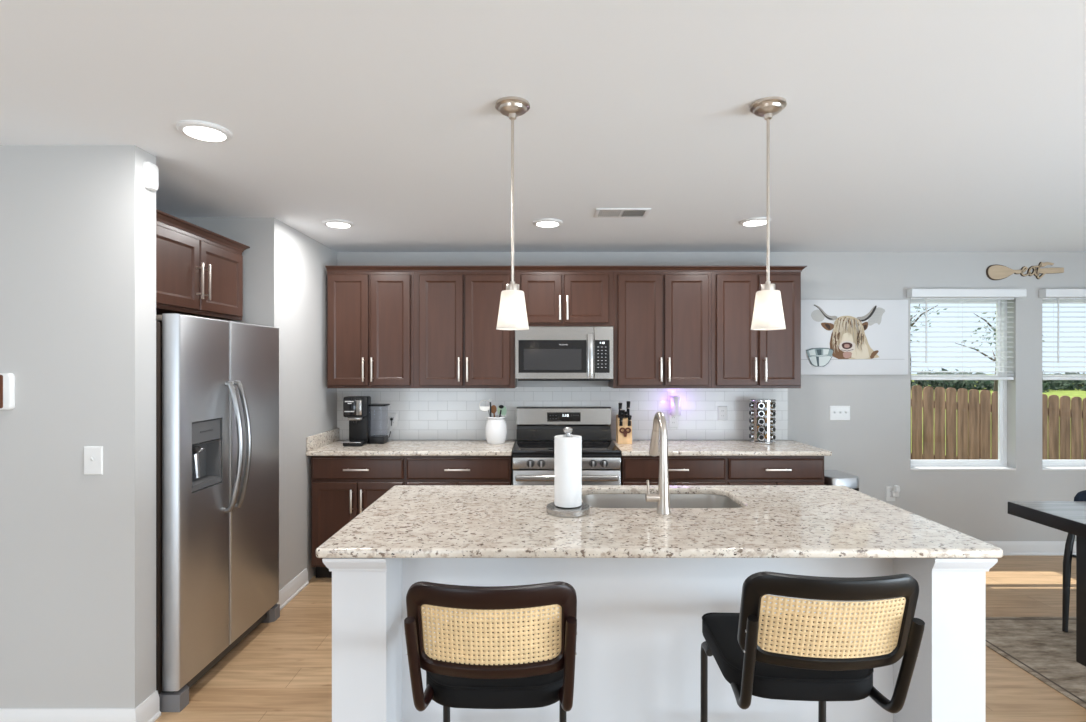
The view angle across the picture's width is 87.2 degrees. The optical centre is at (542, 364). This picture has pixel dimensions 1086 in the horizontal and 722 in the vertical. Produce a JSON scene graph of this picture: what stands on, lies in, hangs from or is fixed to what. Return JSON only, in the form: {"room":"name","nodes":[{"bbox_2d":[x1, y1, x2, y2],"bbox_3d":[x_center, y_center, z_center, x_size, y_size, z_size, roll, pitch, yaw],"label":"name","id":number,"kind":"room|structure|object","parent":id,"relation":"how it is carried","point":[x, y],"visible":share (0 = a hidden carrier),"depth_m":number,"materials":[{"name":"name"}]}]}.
{"room":"kitchen","nodes":[
{"label":"kitchen","id":0,"kind":"room"},
{"bbox_2d":[0,145,155,707],"bbox_3d":[-3.145,0.310,2.425,2.910,2.440,0.130,0,0,0],"label":"wall","id":1,"kind":"structure","parent":0,"point":[78,222],"depth_m":2.36,"materials":[{"name":"grey paint"}]},
{"bbox_2d":[0,373,14,409],"bbox_3d":[-2.262,0.109,2.348,0.152,0.152,0.022,0,0,0],"label":"thermostat","id":2,"kind":"object","parent":1,"relation":"attached to","point":[7,380],"visible":1,"depth_m":2.34,"materials":[{"name":"white plastic"}]},
{"bbox_2d":[0,708,135,721],"bbox_3d":[-3.134,1.476,2.349,2.932,0.108,0.022,0,0,0],"label":"baseboard","id":3,"kind":"structure","parent":1,"relation":"attached to","point":[6,714],"depth_m":2.35,"materials":[{"name":"white"}]},
{"bbox_2d":[84,446,102,474],"bbox_3d":[-1.860,0.395,2.351,0.078,0.118,0.016,0,0,0],"label":"light switch","id":4,"kind":"object","parent":1,"relation":"attached to","point":[93,455],"visible":1,"depth_m":2.35,"materials":[{"name":"white plastic"}]},
{"bbox_2d":[135,691,160,721],"bbox_3d":[-1.679,1.476,2.414,0.022,0.108,0.152,0,0,0],"label":"baseboard","id":5,"kind":"structure","parent":1,"relation":"attached to","point":[148,710],"depth_m":2.43,"materials":[{"name":"white"}]},
{"bbox_2d":[143,161,158,190],"bbox_3d":[-1.676,-0.808,2.442,0.028,0.112,0.068,0,0,0],"label":"sensor","id":6,"kind":"object","parent":1,"relation":"attached to","point":[150,170],"visible":1,"depth_m":2.42,"materials":[{"name":"white plastic"}]},
{"bbox_2d":[180,218,336,590],"bbox_3d":[-2.055,0.310,4.135,0.790,2.440,1.230,0,0,0],"label":"wall","id":7,"kind":"structure","parent":0,"point":[285,272],"depth_m":3.76,"materials":[{"name":"grey paint"}]},
{"bbox_2d":[156,220,242,320],"bbox_3d":[-2.107,-0.480,3.010,0.667,0.420,0.915,0,0,0],"label":"upper cabinet","id":8,"kind":"object","parent":7,"relation":"attached to","point":[196,275],"visible":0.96,"depth_m":2.98,"materials":[{"name":"brown wood"}]},
{"bbox_2d":[156,209,249,252],"bbox_3d":[-2.119,-0.705,3.026,0.642,0.040,0.947,0,0,0],"label":"crown molding","id":9,"kind":"structure","parent":8,"relation":"on","point":[163,217],"depth_m":3.00,"materials":[{"name":"brown wood"}]},
{"bbox_2d":[276,568,308,609],"bbox_3d":[-1.649,1.476,3.755,0.022,0.108,0.470,0,0,0],"label":"baseboard","id":10,"kind":"structure","parent":7,"relation":"attached to","point":[288,592],"depth_m":3.76,"materials":[{"name":"white wood"}]},
{"bbox_2d":[0,0,1085,251],"bbox_3d":[0.450,-0.985,0.975,10.300,0.150,7.550,0,0,0],"label":"ceiling","id":11,"kind":"structure","parent":0,"point":[904,125],"depth_m":2.05,"materials":[{"name":"white paint"}]},
{"bbox_2d":[176,120,232,141],"bbox_3d":[-1.310,-0.901,2.210,0.190,0.017,0.190,0,0,0],"label":"recessed light","id":12,"kind":"object","parent":11,"relation":"in","point":[196,129],"visible":1,"depth_m":2.18,"materials":[{"name":"white plastic"}]},
{"bbox_2d":[323,219,353,227],"bbox_3d":[-1.310,-0.901,3.650,0.190,0.017,0.190,0,0,0],"label":"recessed light","id":13,"kind":"object","parent":11,"relation":"in","point":[337,223],"visible":1,"depth_m":3.61,"materials":[{"name":"white plastic"}]},
{"bbox_2d":[495,96,529,329],"bbox_3d":[-0.106,-0.517,1.990,0.122,0.784,0.122,0,0,0],"label":"pendant light","id":14,"kind":"object","parent":11,"relation":"hanging from","point":[512,315],"visible":1,"depth_m":1.96,"materials":[{"name":"white glass"}]},
{"bbox_2d":[533,218,562,226],"bbox_3d":[0.030,-0.901,3.630,0.190,0.017,0.190,0,0,0],"label":"recessed light","id":15,"kind":"object","parent":11,"relation":"in","point":[546,222],"visible":1,"depth_m":3.59,"materials":[{"name":"white plastic"}]},
{"bbox_2d":[594,208,650,217],"bbox_3d":[0.468,-0.906,3.400,0.316,0.008,0.190,0,0,0],"label":"ceiling vent","id":16,"kind":"object","parent":11,"relation":"in","point":[600,212],"visible":1,"depth_m":3.39,"materials":[{"name":"white metal"}]},
{"bbox_2d":[739,217,770,225],"bbox_3d":[1.340,-0.901,3.600,0.190,0.017,0.190,0,0,0],"label":"recessed light","id":17,"kind":"object","parent":11,"relation":"in","point":[755,221],"visible":0.94,"depth_m":3.56,"materials":[{"name":"white plastic"}]},
{"bbox_2d":[750,96,786,329],"bbox_3d":[0.786,-0.517,1.990,0.122,0.784,0.122,0,0,0],"label":"pendant light","id":18,"kind":"object","parent":11,"relation":"hanging from","point":[768,314],"visible":1,"depth_m":1.96,"materials":[{"name":"white glass"}]},
{"bbox_2d":[154,555,1085,721],"bbox_3d":[0.450,1.580,0.975,10.300,0.100,7.550,0,0,0],"label":"floor","id":19,"kind":"structure","parent":0,"point":[281,671],"depth_m":2.86,"materials":[{"name":"brown wood"}]},
{"bbox_2d":[156,313,279,711],"bbox_3d":[-1.957,0.651,2.990,0.886,1.757,0.955,0,0,0],"label":"refrigerator","id":20,"kind":"object","parent":19,"relation":"on","point":[217,380],"visible":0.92,"depth_m":2.76,"materials":[{"name":"silver metal"}]},
{"bbox_2d":[311,456,405,577],"bbox_3d":[-1.302,1.083,4.276,0.663,0.893,0.626,0,0,0],"label":"base cabinet","id":21,"kind":"object","parent":19,"relation":"on","point":[342,487],"visible":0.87,"depth_m":4.00,"materials":[{"name":"brown wood"}]},
{"bbox_2d":[406,453,512,484],"bbox_3d":[-0.597,1.083,4.276,0.744,0.893,0.626,0,0,0],"label":"base cabinet","id":22,"kind":"object","parent":19,"relation":"on","point":[420,470],"visible":0.31,"depth_m":4.00,"materials":[{"name":"brown wood"}]},
{"bbox_2d":[306,428,515,455],"bbox_3d":[-0.939,0.571,4.287,1.436,0.131,0.603,0,0,0],"label":"countertop","id":23,"kind":"structure","parent":22,"relation":"on","point":[327,443],"depth_m":4.13,"materials":[{"name":"stone"}]},
{"bbox_2d":[341,396,389,445],"bbox_3d":[-1.351,0.421,4.349,0.291,0.368,0.278,0,0,0],"label":"coffee maker","id":24,"kind":"object","parent":23,"relation":"on","point":[357,409],"visible":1,"depth_m":4.36,"materials":[{"name":"black plastic"}]},
{"bbox_2d":[341,440,365,442],"bbox_3d":[-1.422,0.573,4.280,0.148,0.008,0.140,0,0,0],"label":"drip tray","id":25,"kind":"object","parent":24,"relation":"on","point":[346,441],"depth_m":4.24,"materials":[{"name":"silver metal"}]},
{"bbox_2d":[347,417,363,419],"bbox_3d":[-1.415,0.403,4.305,0.100,0.024,0.090,0,0,0],"label":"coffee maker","id":26,"kind":"object","parent":24,"relation":"on","point":[348,418],"depth_m":4.26,"materials":[{"name":"silver metal"}]},
{"bbox_2d":[388,418,392,437],"bbox_3d":[-1.216,0.501,4.529,0.028,0.154,0.109,0,0,0],"label":"power cord","id":27,"kind":"object","parent":24,"relation":"attached to","point":[391,419],"visible":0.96,"depth_m":4.56,"materials":[{"name":"black plastic"}]},
{"bbox_2d":[485,416,506,443],"bbox_3d":[-0.362,0.501,4.400,0.170,0.208,0.170,0,0,0],"label":"utensil crock","id":28,"kind":"object","parent":23,"relation":"on","point":[496,427],"visible":1,"depth_m":4.33,"materials":[{"name":"white ceramic"}]},
{"bbox_2d":[479,400,489,416],"bbox_3d":[-0.433,0.422,4.413,0.125,0.307,0.009,0,0,2],"label":"skimmer","id":29,"kind":"object","parent":28,"relation":"in","point":[482,408],"visible":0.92,"depth_m":4.41,"materials":[{"name":"silver metal"}]},
{"bbox_2d":[491,405,496,416],"bbox_3d":[-0.381,0.443,4.405,0.049,0.265,0.022,0,0,0],"label":"wooden spoon","id":30,"kind":"object","parent":28,"relation":"in","point":[493,407],"visible":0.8,"depth_m":4.41,"materials":[{"name":"brown wood"}]},
{"bbox_2d":[501,406,506,416],"bbox_3d":[-0.315,0.447,4.404,0.066,0.259,0.012,0,0,-9],"label":"spatula","id":31,"kind":"object","parent":28,"relation":"in","point":[504,410],"visible":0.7,"depth_m":4.40,"materials":[{"name":"green plastic"}]},
{"bbox_2d":[404,581,576,721],"bbox_3d":[-0.132,1.037,1.690,0.438,0.985,0.614,0,0,0],"label":"bar stool","id":32,"kind":"object","parent":19,"relation":"on","point":[526,662],"visible":1,"depth_m":1.46,"materials":[{"name":"black fabric"}]},
{"bbox_2d":[512,407,620,484],"bbox_3d":[0.165,0.932,4.248,0.757,1.195,0.663,0,0,0],"label":"range","id":33,"kind":"object","parent":19,"relation":"on","point":[533,461],"visible":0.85,"depth_m":4.33,"materials":[{"name":"grey metal"}]},
{"bbox_2d":[512,441,620,453],"bbox_3d":[0.165,0.610,4.240,0.757,0.028,0.530,0,0,0],"label":"cooktop","id":34,"kind":"object","parent":33,"relation":"in","point":[520,447],"depth_m":4.12,"materials":[{"name":"black glass"}]},
{"bbox_2d":[322,558,997,721],"bbox_3d":[0.385,1.083,2.351,2.219,0.893,0.958,0,0,0],"label":"kitchen island","id":35,"kind":"object","parent":19,"relation":"on","point":[639,639],"visible":0.4,"depth_m":2.10,"materials":[{"name":"white paint"}]},
{"bbox_2d":[316,485,1002,557],"bbox_3d":[0.384,0.621,2.373,2.271,0.031,1.003,0,0,0],"label":"island countertop","id":36,"kind":"structure","parent":35,"relation":"on","point":[407,521],"depth_m":2.10,"materials":[{"name":"stone"}]},
{"bbox_2d":[546,427,589,517],"bbox_3d":[0.103,0.430,2.345,0.179,0.350,0.179,0,0,0],"label":"paper towel holder","id":37,"kind":"object","parent":36,"relation":"on","point":[552,509],"visible":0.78,"depth_m":2.29,"materials":[{"name":"silver metal"}]},
{"bbox_2d":[554,435,581,507],"bbox_3d":[0.103,0.433,2.345,0.112,0.281,0.112,0,0,0],"label":"paper towel roll","id":38,"kind":"object","parent":37,"relation":"on","point":[567,450],"visible":0.98,"depth_m":2.30,"materials":[{"name":"white paper"}]},
{"bbox_2d":[645,412,670,514],"bbox_3d":[0.471,0.401,2.429,0.101,0.407,0.255,0,0,0],"label":"faucet","id":39,"kind":"object","parent":36,"relation":"on","point":[662,499],"visible":1,"depth_m":2.32,"materials":[{"name":"silver metal"}]},
{"bbox_2d":[582,494,740,507],"bbox_3d":[0.532,0.752,2.607,0.765,0.231,0.435,0,0,0],"label":"sink","id":40,"kind":"object","parent":36,"relation":"in","point":[593,500],"visible":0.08,"depth_m":2.80,"materials":[{"name":"silver metal"}]},
{"bbox_2d":[620,455,725,484],"bbox_3d":[0.925,1.083,4.276,0.737,0.893,0.626,0,0,0],"label":"base cabinet","id":41,"kind":"object","parent":19,"relation":"on","point":[635,470],"visible":0.19,"depth_m":4.00,"materials":[{"name":"brown wood"}]},
{"bbox_2d":[612,440,831,455],"bbox_3d":[1.286,0.621,4.287,1.469,0.031,0.603,0,0,0],"label":"countertop","id":42,"kind":"structure","parent":41,"relation":"on","point":[638,447],"depth_m":4.13,"materials":[{"name":"stone"}]},
{"bbox_2d":[616,415,631,443],"bbox_3d":[0.630,0.497,4.440,0.106,0.214,0.150,0,0,0],"label":"knife block","id":43,"kind":"object","parent":42,"relation":"on","point":[620,439],"visible":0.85,"depth_m":4.38,"materials":[{"name":"brown wood"}]},
{"bbox_2d":[618,403,621,416],"bbox_3d":[0.596,0.349,4.405,0.030,0.116,0.048,0,0,0],"label":"knife","id":44,"kind":"object","parent":43,"relation":"in","point":[619,404],"visible":0.94,"depth_m":4.40,"materials":[{"name":"black plastic"}]},
{"bbox_2d":[619,417,622,425],"bbox_3d":[0.600,0.432,4.375,0.030,0.073,0.037,0,0,0],"label":"knife","id":45,"kind":"object","parent":43,"relation":"in","point":[620,418],"visible":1,"depth_m":4.37,"materials":[{"name":"black plastic"}]},
{"bbox_2d":[619,427,630,436],"bbox_3d":[0.630,0.514,4.364,0.091,0.072,0.011,0,0,0],"label":"scissors","id":46,"kind":"object","parent":43,"relation":"in","point":[625,431],"visible":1,"depth_m":4.36,"materials":[{"name":"brown plastic"}]},
{"bbox_2d":[626,401,629,416],"bbox_3d":[0.660,0.342,4.416,0.030,0.126,0.051,0,0,0],"label":"knife","id":47,"kind":"object","parent":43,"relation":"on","point":[628,402],"visible":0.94,"depth_m":4.41,"materials":[{"name":"black plastic"}]},
{"bbox_2d":[628,415,631,425],"bbox_3d":[0.664,0.427,4.373,0.030,0.083,0.040,0,0,0],"label":"knife","id":48,"kind":"object","parent":43,"relation":"in","point":[629,416],"visible":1,"depth_m":4.37,"materials":[{"name":"black plastic"}]},
{"bbox_2d":[749,398,775,443],"bbox_3d":[1.705,0.434,4.430,0.200,0.340,0.200,0,0,0],"label":"spice rack","id":49,"kind":"object","parent":42,"relation":"on","point":[755,440],"visible":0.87,"depth_m":4.37,"materials":[{"name":"silver metal"}]},
{"bbox_2d":[749,433,758,438],"bbox_3d":[1.637,0.553,4.424,0.064,0.046,0.047,0,0,-5],"label":"spice jar","id":50,"kind":"object","parent":49,"relation":"in","point":[751,435],"visible":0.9,"depth_m":4.41,"materials":[{"name":"green"}]},
{"bbox_2d":[749,425,758,431],"bbox_3d":[1.637,0.492,4.424,0.064,0.046,0.047,0,0,-5],"label":"spice jar","id":51,"kind":"object","parent":49,"relation":"in","point":[751,427],"visible":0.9,"depth_m":4.41,"materials":[{"name":"brown"}]},
{"bbox_2d":[749,418,758,423],"bbox_3d":[1.637,0.432,4.424,0.064,0.046,0.047,0,0,-5],"label":"spice jar","id":52,"kind":"object","parent":49,"relation":"in","point":[751,420],"visible":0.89,"depth_m":4.41,"materials":[{"name":"silver metal"}]},
{"bbox_2d":[749,410,758,415],"bbox_3d":[1.637,0.371,4.424,0.064,0.046,0.047,0,0,-5],"label":"spice jar","id":53,"kind":"object","parent":49,"relation":"in","point":[751,412],"visible":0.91,"depth_m":4.41,"materials":[{"name":"silver metal"}]},
{"bbox_2d":[749,402,758,407],"bbox_3d":[1.637,0.311,4.424,0.064,0.046,0.047,0,0,-5],"label":"spice jar","id":54,"kind":"object","parent":49,"relation":"in","point":[751,404],"visible":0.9,"depth_m":4.41,"materials":[{"name":"silver metal"}]},
{"bbox_2d":[758,434,764,440],"bbox_3d":[1.676,0.553,4.369,0.047,0.046,0.064,0,0,25],"label":"spice jar","id":55,"kind":"object","parent":49,"relation":"in","point":[761,437],"visible":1,"depth_m":4.34,"materials":[{"name":"silver metal"}]},
{"bbox_2d":[758,426,764,432],"bbox_3d":[1.676,0.492,4.369,0.047,0.046,0.064,0,0,25],"label":"spice jar","id":56,"kind":"object","parent":49,"relation":"in","point":[761,429],"visible":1,"depth_m":4.34,"materials":[{"name":"silver metal"}]},
{"bbox_2d":[758,418,764,424],"bbox_3d":[1.676,0.432,4.369,0.047,0.046,0.064,0,0,25],"label":"spice jar","id":57,"kind":"object","parent":49,"relation":"in","point":[761,421],"visible":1,"depth_m":4.34,"materials":[{"name":"silver metal"}]},
{"bbox_2d":[758,410,764,416],"bbox_3d":[1.676,0.371,4.369,0.047,0.046,0.064,0,0,25],"label":"spice jar","id":58,"kind":"object","parent":49,"relation":"in","point":[761,413],"visible":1,"depth_m":4.34,"materials":[{"name":"silver metal"}]},
{"bbox_2d":[758,403,764,408],"bbox_3d":[1.676,0.311,4.369,0.047,0.046,0.064,0,0,25],"label":"spice jar","id":59,"kind":"object","parent":49,"relation":"in","point":[760,405],"visible":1,"depth_m":4.34,"materials":[{"name":"silver metal"}]},
{"bbox_2d":[765,434,775,439],"bbox_3d":[1.747,0.553,4.377,0.047,0.046,0.064,0,0,-38],"label":"spice jar","id":60,"kind":"object","parent":49,"relation":"in","point":[772,436],"visible":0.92,"depth_m":4.35,"materials":[{"name":"silver metal"}]},
{"bbox_2d":[765,426,775,432],"bbox_3d":[1.747,0.492,4.377,0.047,0.046,0.064,0,0,-38],"label":"spice jar","id":61,"kind":"object","parent":49,"relation":"in","point":[772,428],"visible":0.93,"depth_m":4.35,"materials":[{"name":"silver metal"}]},
{"bbox_2d":[765,418,775,424],"bbox_3d":[1.747,0.432,4.377,0.047,0.046,0.064,0,0,-38],"label":"spice jar","id":62,"kind":"object","parent":49,"relation":"in","point":[772,420],"visible":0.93,"depth_m":4.35,"materials":[{"name":"silver metal"}]},
{"bbox_2d":[765,410,775,416],"bbox_3d":[1.747,0.371,4.377,0.047,0.046,0.064,0,0,-38],"label":"spice jar","id":63,"kind":"object","parent":49,"relation":"in","point":[772,413],"visible":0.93,"depth_m":4.35,"materials":[{"name":"silver metal"}]},
{"bbox_2d":[765,403,775,408],"bbox_3d":[1.747,0.311,4.377,0.047,0.046,0.064,0,0,-38],"label":"spice jar","id":64,"kind":"object","parent":49,"relation":"in","point":[772,405],"visible":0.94,"depth_m":4.35,"materials":[{"name":"silver metal"}]},
{"bbox_2d":[726,456,823,484],"bbox_3d":[1.640,1.083,4.276,0.688,0.893,0.626,0,0,0],"label":"base cabinet","id":65,"kind":"object","parent":19,"relation":"on","point":[740,470],"visible":0.31,"depth_m":4.00,"materials":[{"name":"brown wood"}]},
{"bbox_2d":[700,571,924,721],"bbox_3d":[0.748,1.026,1.690,0.438,1.007,0.614,0,0,2],"label":"bar stool","id":66,"kind":"object","parent":19,"relation":"on","point":[794,655],"visible":1,"depth_m":1.46,"materials":[{"name":"black fabric"}]},
{"bbox_2d":[824,470,858,490],"bbox_3d":[2.156,1.165,4.216,0.242,0.723,0.334,0,0,-10],"label":"trash can","id":67,"kind":"object","parent":19,"relation":"on","point":[831,477],"visible":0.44,"depth_m":4.09,"materials":[{"name":"silver metal"}]},
{"bbox_2d":[985,617,1085,708],"bbox_3d":[3.555,1.526,2.175,2.290,0.008,2.550,0,0,0],"label":"rug","id":68,"kind":"object","parent":19,"relation":"on","point":[1039,646],"visible":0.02,"depth_m":3.07,"materials":[{"name":"brown carpet"}]},
{"bbox_2d":[1008,501,1085,666],"bbox_3d":[3.535,1.145,2.233,1.830,0.753,1.966,0,0,0],"label":"dining table","id":69,"kind":"object","parent":68,"relation":"on","point":[1066,516],"visible":1,"depth_m":2.92,"materials":[{"name":"black paint"}]},
{"bbox_2d":[1062,490,1085,631],"bbox_3d":[3.255,1.123,3.142,0.581,0.795,0.403,0,0,0],"label":"dining chair","id":70,"kind":"object","parent":68,"relation":"on","point":[1080,496],"visible":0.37,"depth_m":3.25,"materials":[{"name":"black fabric"}]},
{"bbox_2d":[337,252,1085,540],"bbox_3d":[1.895,0.310,4.675,7.110,2.440,0.150,0,0,0],"label":"wall","id":71,"kind":"structure","parent":0,"point":[873,446],"depth_m":4.60,"materials":[{"name":"grey paint"}]},
{"bbox_2d":[327,272,412,387],"bbox_3d":[-1.295,-0.265,4.402,0.644,0.880,0.377,0,0,0],"label":"upper cabinet","id":72,"kind":"object","parent":71,"relation":"attached to","point":[370,314],"visible":0.99,"depth_m":4.26,"materials":[{"name":"brown wood"}]},
{"bbox_2d":[388,413,396,427],"bbox_3d":[-1.210,0.445,4.587,0.075,0.118,0.008,0,0,0],"label":"outlet","id":73,"kind":"object","parent":71,"relation":"attached to","point":[390,415],"visible":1,"depth_m":4.59,"materials":[{"name":"white plastic"}]},
{"bbox_2d":[413,272,516,387],"bbox_3d":[-0.591,-0.265,4.402,0.760,0.880,0.377,0,0,0],"label":"upper cabinet","id":74,"kind":"object","parent":71,"relation":"attached to","point":[457,342],"visible":0.98,"depth_m":4.26,"materials":[{"name":"brown wood"}]},
{"bbox_2d":[337,387,787,439],"bbox_3d":[0.155,0.390,4.595,3.629,0.428,0.008,0,0,0],"label":"backsplash","id":75,"kind":"structure","parent":71,"relation":"attached to","point":[422,413],"depth_m":4.59,"materials":[{"name":"white tile"}]},
{"bbox_2d":[515,272,612,325],"bbox_3d":[0.158,-0.498,4.402,0.734,0.413,0.377,0,0,0],"label":"upper cabinet","id":76,"kind":"object","parent":71,"relation":"attached to","point":[551,298],"visible":0.98,"depth_m":4.26,"materials":[{"name":"brown wood"}]},
{"bbox_2d":[515,326,613,380],"bbox_3d":[0.158,-0.084,4.379,0.729,0.405,0.422,0,0,0],"label":"microwave","id":77,"kind":"object","parent":76,"relation":"attached to","point":[542,353],"visible":1,"depth_m":4.22,"materials":[{"name":"silver metal"}]},
{"bbox_2d":[608,272,710,387],"bbox_3d":[0.894,-0.265,4.402,0.734,0.880,0.377,0,0,0],"label":"upper cabinet","id":78,"kind":"object","parent":71,"relation":"attached to","point":[662,320],"visible":0.99,"depth_m":4.26,"materials":[{"name":"brown wood"}]},
{"bbox_2d":[669,413,677,427],"bbox_3d":[1.050,0.445,4.587,0.075,0.118,0.008,0,0,0],"label":"outlet","id":79,"kind":"object","parent":71,"relation":"attached to","point":[673,421],"visible":0.9,"depth_m":4.59,"materials":[{"name":"white plastic"}]},
{"bbox_2d":[670,396,680,416],"bbox_3d":[1.055,0.331,4.538,0.086,0.166,0.088,0,0,0],"label":"night light","id":80,"kind":"object","parent":71,"relation":"attached to","point":[675,408],"visible":1,"depth_m":4.50,"materials":[{"name":"white plastic"}]},
{"bbox_2d":[718,406,726,420],"bbox_3d":[1.445,0.390,4.587,0.075,0.118,0.008,0,0,0],"label":"outlet","id":81,"kind":"object","parent":71,"relation":"attached to","point":[722,410],"visible":1,"depth_m":4.59,"materials":[{"name":"white plastic"}]},
{"bbox_2d":[711,272,800,387],"bbox_3d":[1.597,-0.265,4.402,0.669,0.880,0.377,0,0,0],"label":"upper cabinet","id":82,"kind":"object","parent":71,"relation":"attached to","point":[741,356],"visible":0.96,"depth_m":4.26,"materials":[{"name":"brown wood"}]},
{"bbox_2d":[325,266,806,271],"bbox_3d":[0.173,-0.719,4.414,3.583,0.040,0.352,0,0,0],"label":"crown molding","id":83,"kind":"structure","parent":82,"relation":"attached to","point":[328,268],"depth_m":4.25,"materials":[{"name":"brown wood"}]},
{"bbox_2d":[830,406,849,419],"bbox_3d":[2.395,0.388,4.591,0.165,0.118,0.016,0,0,0],"label":"light switch","id":84,"kind":"object","parent":71,"relation":"attached to","point":[836,412],"visible":1,"depth_m":4.59,"materials":[{"name":"white plastic"}]},
{"bbox_2d":[801,300,907,374],"bbox_3d":[2.479,-0.224,4.578,0.898,0.603,0.043,0,0,0],"label":"print","id":85,"kind":"object","parent":71,"relation":"attached to","point":[839,337],"visible":0.97,"depth_m":4.57,"materials":[{"name":"white paper"}]},
{"bbox_2d":[886,487,894,500],"bbox_3d":[2.805,1.040,4.596,0.075,0.118,0.008,0,0,0],"label":"outlet","id":86,"kind":"object","parent":71,"relation":"attached to","point":[889,490],"visible":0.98,"depth_m":4.59,"materials":[{"name":"white plastic"}]},
{"bbox_2d":[892,485,899,496],"bbox_3d":[2.830,1.011,4.563,0.050,0.098,0.056,0,0,0],"label":"air freshener","id":87,"kind":"object","parent":86,"relation":"attached to","point":[895,493],"visible":1,"depth_m":4.56,"materials":[{"name":"white plastic"}]},
{"bbox_2d":[910,300,1015,469],"bbox_3d":[3.390,0.140,4.665,0.850,1.419,0.141,0,0,0],"label":"window","id":88,"kind":"structure","parent":71,"relation":"in","point":[1001,463],"depth_m":4.69,"materials":[{"name":"white plastic"}]},
{"bbox_2d":[907,289,1026,379],"bbox_3d":[3.390,-0.243,4.594,0.910,0.729,0.124,0,0,0],"label":"window blind","id":89,"kind":"object","parent":88,"relation":"attached to","point":[913,294],"visible":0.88,"depth_m":4.61,"materials":[{"name":"white plastic"}]},
{"bbox_2d":[986,262,1063,279],"bbox_3d":[3.883,-0.757,4.591,0.616,0.149,0.017,0,0,0],"label":"sign","id":90,"kind":"object","parent":71,"relation":"attached to","point":[993,272],"visible":1,"depth_m":4.59,"materials":[{"name":"brown wood"}]},
{"bbox_2d":[984,541,1075,554],"bbox_3d":[3.723,1.476,4.589,3.455,0.108,0.022,0,0,0],"label":"baseboard","id":91,"kind":"structure","parent":71,"relation":"attached to","point":[1008,547],"depth_m":4.59,"materials":[{"name":"white wood"}]},
{"bbox_2d":[1042,300,1085,469],"bbox_3d":[4.455,0.140,4.665,0.850,1.419,0.141,0,0,0],"label":"window","id":92,"kind":"structure","parent":71,"relation":"in","point":[1046,464],"depth_m":4.69,"materials":[{"name":"white plastic"}]},
{"bbox_2d":[1039,289,1085,379],"bbox_3d":[4.455,-0.243,4.594,0.910,0.729,0.124,0,0,0],"label":"window blind","id":93,"kind":"object","parent":92,"relation":"attached to","point":[1045,294],"visible":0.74,"depth_m":4.61,"materials":[{"name":"white plastic"}]},
{"label":"outside","id":94,"kind":"structure","parent":0,"visible":0},
{"bbox_2d":[911,374,1085,454],"bbox_3d":[15.000,1.480,32.380,90.000,1.100,55.240,0,0,0],"label":"ground","id":95,"kind":"structure","parent":94,"point":[1071,393],"depth_m":25.71,"materials":[{"name":"green plant"}]},
{"bbox_2d":[910,304,947,386],"bbox_3d":[15.834,-0.599,24.360,2.942,4.674,2.678,0,0,14],"label":"tree","id":96,"kind":"object","parent":95,"relation":"on","point":[911,324],"visible":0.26,"depth_m":24.14,"materials":[{"name":"brown plant"}]},
{"bbox_2d":[910,385,1085,459],"bbox_3d":[5.680,1.130,6.772,5.450,1.981,0.145,0,0,0],"label":"fence","id":97,"kind":"object","parent":95,"relation":"on","point":[971,425],"visible":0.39,"depth_m":6.70,"materials":[{"name":"brown wood"}]},
{"bbox_2d":[911,368,1085,392],"bbox_3d":[33.776,1.013,29.123,50.664,1.854,5.070,0,0,0],"label":"hedge","id":98,"kind":"object","parent":95,"relation":"on","point":[957,384],"visible":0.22,"depth_m":28.18,"materials":[{"name":"green plant"}]},
{"bbox_2d":[956,311,1043,391],"bbox_3d":[19.558,-0.261,24.451,2.955,3.999,2.492,0,0,13],"label":"tree","id":99,"kind":"object","parent":95,"relation":"on","point":[995,388],"visible":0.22,"depth_m":24.46,"materials":[{"name":"brown plant"}]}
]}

